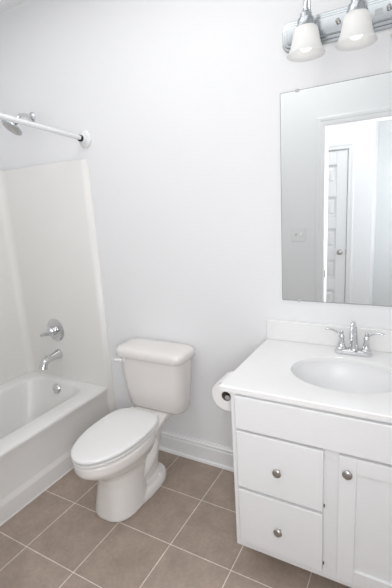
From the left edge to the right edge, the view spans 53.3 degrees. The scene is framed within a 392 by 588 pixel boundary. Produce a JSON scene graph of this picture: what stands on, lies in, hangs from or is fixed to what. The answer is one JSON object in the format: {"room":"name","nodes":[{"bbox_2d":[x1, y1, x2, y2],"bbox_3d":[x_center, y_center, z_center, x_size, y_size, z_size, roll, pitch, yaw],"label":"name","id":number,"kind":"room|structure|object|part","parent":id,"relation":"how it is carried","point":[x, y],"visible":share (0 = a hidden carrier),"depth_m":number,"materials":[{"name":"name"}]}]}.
{"room":"bathroom","nodes":[
{"label":"bathroom","id":0,"kind":"room"},
{"bbox_2d":[0,0,26,12],"bbox_3d":[-0.776,-1.310,0.256,3.500,0.080,3.600,4,14,29],"label":"ceiling","id":1,"kind":"structure","parent":0,"point":[5,5],"depth_m":2.30,"materials":[{"name":"paint"}]},
{"bbox_2d":[0,450,350,587],"bbox_3d":[-0.607,1.437,0.870,3.500,0.080,3.600,4,14,29],"label":"floor","id":2,"kind":"structure","parent":0,"point":[184,535],"depth_m":1.83,"materials":[{"name":"beige tile"}]},
{"bbox_2d":[0,371,108,525],"bbox_3d":[-1.274,0.947,2.219,0.764,0.367,1.483,4,14,29],"label":"bathtub","id":3,"kind":"object","parent":2,"relation":"on","point":[42,415],"visible":0.98,"depth_m":2.34,"materials":[{"name":"ceramic"}]},
{"bbox_2d":[0,371,106,456],"bbox_3d":[-1.277,0.923,2.214,0.759,0.317,1.483,4,14,29],"label":"basin","id":4,"kind":"object","parent":3,"relation":"in","point":[42,414],"depth_m":2.55,"materials":[{"name":"ceramic"}]},
{"bbox_3d":[-0.991,0.673,2.773,0.072,0.072,0.024,4,14,29],"label":"overflow plate","id":5,"kind":"part","parent":3,"relation":"part of","materials":[{"name":"silver metal"}]},
{"bbox_2d":[71,338,194,521],"bbox_3d":[-0.343,0.719,2.082,0.455,0.760,0.741,4,14,29],"label":"toilet","id":6,"kind":"object","parent":2,"relation":"on","point":[120,451],"visible":1,"depth_m":2.07,"materials":[{"name":"ceramic"}]},
{"bbox_3d":[-0.418,0.706,1.978,0.316,0.021,0.498,4,14,29],"label":"seat lid","id":7,"kind":"part","parent":6,"relation":"part of","materials":[{"name":"plastic"}]},
{"bbox_3d":[-0.416,0.730,1.983,0.314,0.016,0.496,4,14,29],"label":"seat","id":8,"kind":"part","parent":6,"relation":"part of","materials":[{"name":"plastic"}]},
{"bbox_3d":[-0.438,0.377,2.240,0.072,0.026,0.031,1,13,18],"label":"flush lever","id":9,"kind":"part","parent":6,"relation":"part of","materials":[{"name":"plastic"}]},
{"bbox_3d":[-0.236,0.321,2.230,0.455,0.062,0.212,4,14,29],"label":"tank lid","id":10,"kind":"part","parent":6,"relation":"part of","materials":[{"name":"white ceramic"}]},
{"bbox_3d":[-0.225,0.500,2.270,0.424,0.322,0.188,4,14,29],"label":"tank","id":11,"kind":"part","parent":6,"relation":"part of","materials":[{"name":"white ceramic"}]},
{"bbox_2d":[231,392,391,587],"bbox_3d":[0.613,0.731,1.637,0.755,0.814,0.608,4,14,29],"label":"vanity cabinet","id":12,"kind":"object","parent":2,"relation":"on","point":[313,487],"visible":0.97,"depth_m":1.41,"materials":[{"name":"paint"}]},
{"bbox_3d":[0.301,0.666,1.453,0.034,0.034,0.024,4,14,29],"label":"knob","id":13,"kind":"part","parent":12,"relation":"part of","materials":[{"name":"silver metal"}]},
{"bbox_3d":[0.317,0.921,1.510,0.034,0.034,0.024,4,14,29],"label":"knob","id":14,"kind":"part","parent":12,"relation":"part of","materials":[{"name":"silver metal"}]},
{"bbox_3d":[0.310,0.657,1.470,0.329,0.248,0.018,4,14,29],"label":"drawer","id":15,"kind":"part","parent":12,"relation":"part of","materials":[{"name":"paint"}]},
{"bbox_3d":[0.326,0.911,1.527,0.329,0.248,0.018,4,14,29],"label":"drawer","id":16,"kind":"part","parent":12,"relation":"part of","materials":[{"name":"paint"}]},
{"bbox_2d":[219,319,391,422],"bbox_3d":[0.593,0.272,1.546,0.840,0.123,0.582,4,14,29],"label":"countertop","id":17,"kind":"structure","parent":12,"relation":"on","point":[267,373],"depth_m":1.64,"materials":[{"name":"stone"}]},
{"bbox_2d":[292,361,391,393],"bbox_3d":[0.596,0.403,1.565,0.480,0.141,0.369,4,14,29],"label":"sink basin","id":18,"kind":"object","parent":17,"relation":"in","point":[337,376],"visible":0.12,"depth_m":1.69,"materials":[{"name":"white ceramic"}]},
{"bbox_2d":[325,321,384,357],"bbox_3d":[0.677,0.195,1.686,0.245,0.156,0.119,4,14,29],"label":"sink faucet","id":19,"kind":"object","parent":17,"relation":"on","point":[353,349],"visible":1,"depth_m":1.70,"materials":[{"name":"silver metal"}]},
{"bbox_3d":[0.648,0.203,1.741,0.046,0.085,0.046,4,14,29],"label":"handle","id":20,"kind":"part","parent":19,"relation":"part of","materials":[{"name":"silver metal"}]},
{"bbox_3d":[0.676,0.186,1.684,0.048,0.139,0.118,4,14,29],"label":"spout","id":21,"kind":"part","parent":19,"relation":"part of","materials":[{"name":"silver metal"}]},
{"bbox_3d":[0.696,0.254,1.727,0.160,0.021,0.054,4,14,29],"label":"plate","id":22,"kind":"part","parent":19,"relation":"part of","materials":[{"name":"silver metal"}]},
{"bbox_3d":[0.738,0.208,1.691,0.046,0.085,0.046,4,14,29],"label":"handle","id":23,"kind":"part","parent":19,"relation":"part of","materials":[{"name":"silver metal"}]},
{"bbox_3d":[0.763,0.178,1.664,0.074,0.035,0.015,6,16,37],"label":"lever","id":24,"kind":"part","parent":19,"relation":"part of","materials":[{"name":"silver metal"}]},
{"bbox_3d":[0.511,0.609,1.319,0.034,0.034,0.024,4,14,29],"label":"knob","id":25,"kind":"part","parent":12,"relation":"part of","materials":[{"name":"silver metal"}]},
{"bbox_3d":[0.650,0.807,1.316,0.326,0.512,0.018,4,14,29],"label":"door","id":26,"kind":"part","parent":12,"relation":"part of","materials":[{"name":"paint"}]},
{"bbox_3d":[0.191,0.416,1.698,0.074,0.052,0.157,4,14,29],"label":"paper holder","id":27,"kind":"object","parent":12,"relation":"attached to","visible":0},
{"bbox_2d":[212,371,232,410],"bbox_3d":[0.153,0.418,1.690,0.135,0.135,0.112,4,14,29],"label":"toilet paper roll","id":28,"kind":"object","parent":27,"relation":"hanging from","point":[218,395],"visible":0.41,"depth_m":1.66,"materials":[{"name":"paper"}]},
{"bbox_2d":[0,0,391,447],"bbox_3d":[-0.097,-0.336,2.185,2.930,2.740,0.100,4,14,29],"label":"wall","id":29,"kind":"structure","parent":0,"point":[178,101],"depth_m":2.07,"materials":[{"name":"paint"}]},
{"bbox_2d":[1,112,35,135],"bbox_3d":[-1.093,-1.047,2.391,0.126,0.149,0.198,4,14,29],"label":"shower fixture","id":30,"kind":"object","parent":29,"relation":"attached to","point":[12,127],"visible":0.81,"depth_m":2.36,"materials":[{"name":"silver metal"}]},
{"bbox_3d":[-1.062,-1.083,2.406,0.033,0.058,0.122,4,14,29],"label":"arm","id":31,"kind":"part","parent":30,"relation":"part of","materials":[{"name":"silver metal"}]},
{"bbox_2d":[0,113,91,147],"bbox_3d":[-0.956,-0.772,1.605,0.097,0.166,1.534,2,14,24],"label":"shower rod","id":32,"kind":"object","parent":29,"relation":"attached to","point":[84,138],"visible":1,"depth_m":2.06,"materials":[{"name":"white metal"}]},
{"bbox_2d":[0,159,115,412],"bbox_3d":[-1.302,0.233,2.062,0.800,1.823,1.519,4,14,29],"label":"tub surround","id":33,"kind":"object","parent":29,"relation":"attached to","point":[50,263],"visible":0.92,"depth_m":2.64,"materials":[{"name":"plastic"}]},
{"bbox_2d":[39,349,62,369],"bbox_3d":[-1.017,0.458,2.714,0.072,0.103,0.178,4,14,29],"label":"tub spout","id":34,"kind":"object","parent":33,"relation":"attached to","point":[57,354],"visible":1,"depth_m":2.70,"materials":[{"name":"silver metal"}]},
{"bbox_2d":[40,319,63,340],"bbox_3d":[-1.011,0.264,2.704,0.164,0.164,0.102,4,14,29],"label":"shower valve","id":35,"kind":"object","parent":33,"relation":"attached to","point":[55,330],"visible":1,"depth_m":2.71,"materials":[{"name":"silver metal"}]},
{"bbox_3d":[-1.036,0.269,2.688,0.068,0.051,0.051,-11,14,-29],"label":"lever","id":36,"kind":"part","parent":35,"relation":"part of","materials":[{"name":"silver metal"}]},
{"bbox_3d":[-1.009,0.263,2.707,0.066,0.066,0.057,4,14,29],"label":"handle","id":37,"kind":"part","parent":35,"relation":"part of","materials":[{"name":"silver metal"}]},
{"bbox_2d":[159,429,233,471],"bbox_3d":[-0.048,0.947,2.412,1.132,0.135,0.029,4,14,29],"label":"baseboard","id":38,"kind":"structure","parent":29,"relation":"attached to","point":[220,456],"depth_m":2.38,"materials":[{"name":"paint"}]},
{"bbox_2d":[266,319,391,352],"bbox_3d":[0.728,0.199,1.782,0.840,0.101,0.020,4,14,29],"label":"backsplash","id":39,"kind":"structure","parent":29,"relation":"attached to","point":[295,331],"depth_m":1.85,"materials":[{"name":"stone"}]},
{"bbox_2d":[280,72,391,306],"bbox_3d":[0.696,-0.407,1.650,0.686,0.942,0.010,4,14,29],"label":"wall mirror","id":40,"kind":"object","parent":29,"relation":"attached to","point":[336,138],"visible":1,"depth_m":1.69,"materials":[{"name":"clear glass"}]},
{"bbox_2d":[282,0,391,61],"bbox_3d":[0.599,-1.037,1.429,0.634,0.230,0.204,4,14,29],"label":"vanity light","id":41,"kind":"object","parent":29,"relation":"attached to","point":[354,26],"visible":1,"depth_m":1.47,"materials":[{"name":"silver metal"}]},
{"bbox_3d":[0.424,-0.979,1.508,0.058,0.078,0.058,4,14,29],"label":"bulb","id":42,"kind":"part","parent":41,"relation":"part of","materials":[{"name":"white glass"}]},
{"bbox_3d":[0.424,-0.976,1.509,0.144,0.096,0.144,4,14,29],"label":"lamp shade","id":43,"kind":"part","parent":41,"relation":"part of","materials":[{"name":"white glass"}]},
{"bbox_3d":[0.439,-1.098,1.522,0.048,0.132,0.114,4,14,29],"label":"arm","id":44,"kind":"part","parent":41,"relation":"part of","materials":[{"name":"silver metal"}]},
{"bbox_3d":[0.583,-0.969,1.420,0.058,0.078,0.058,4,14,29],"label":"bulb","id":45,"kind":"part","parent":41,"relation":"part of","materials":[{"name":"white glass"}]},
{"bbox_3d":[0.583,-0.966,1.421,0.144,0.096,0.144,4,14,29],"label":"lamp shade","id":46,"kind":"part","parent":41,"relation":"part of","materials":[{"name":"white glass"}]}
]}

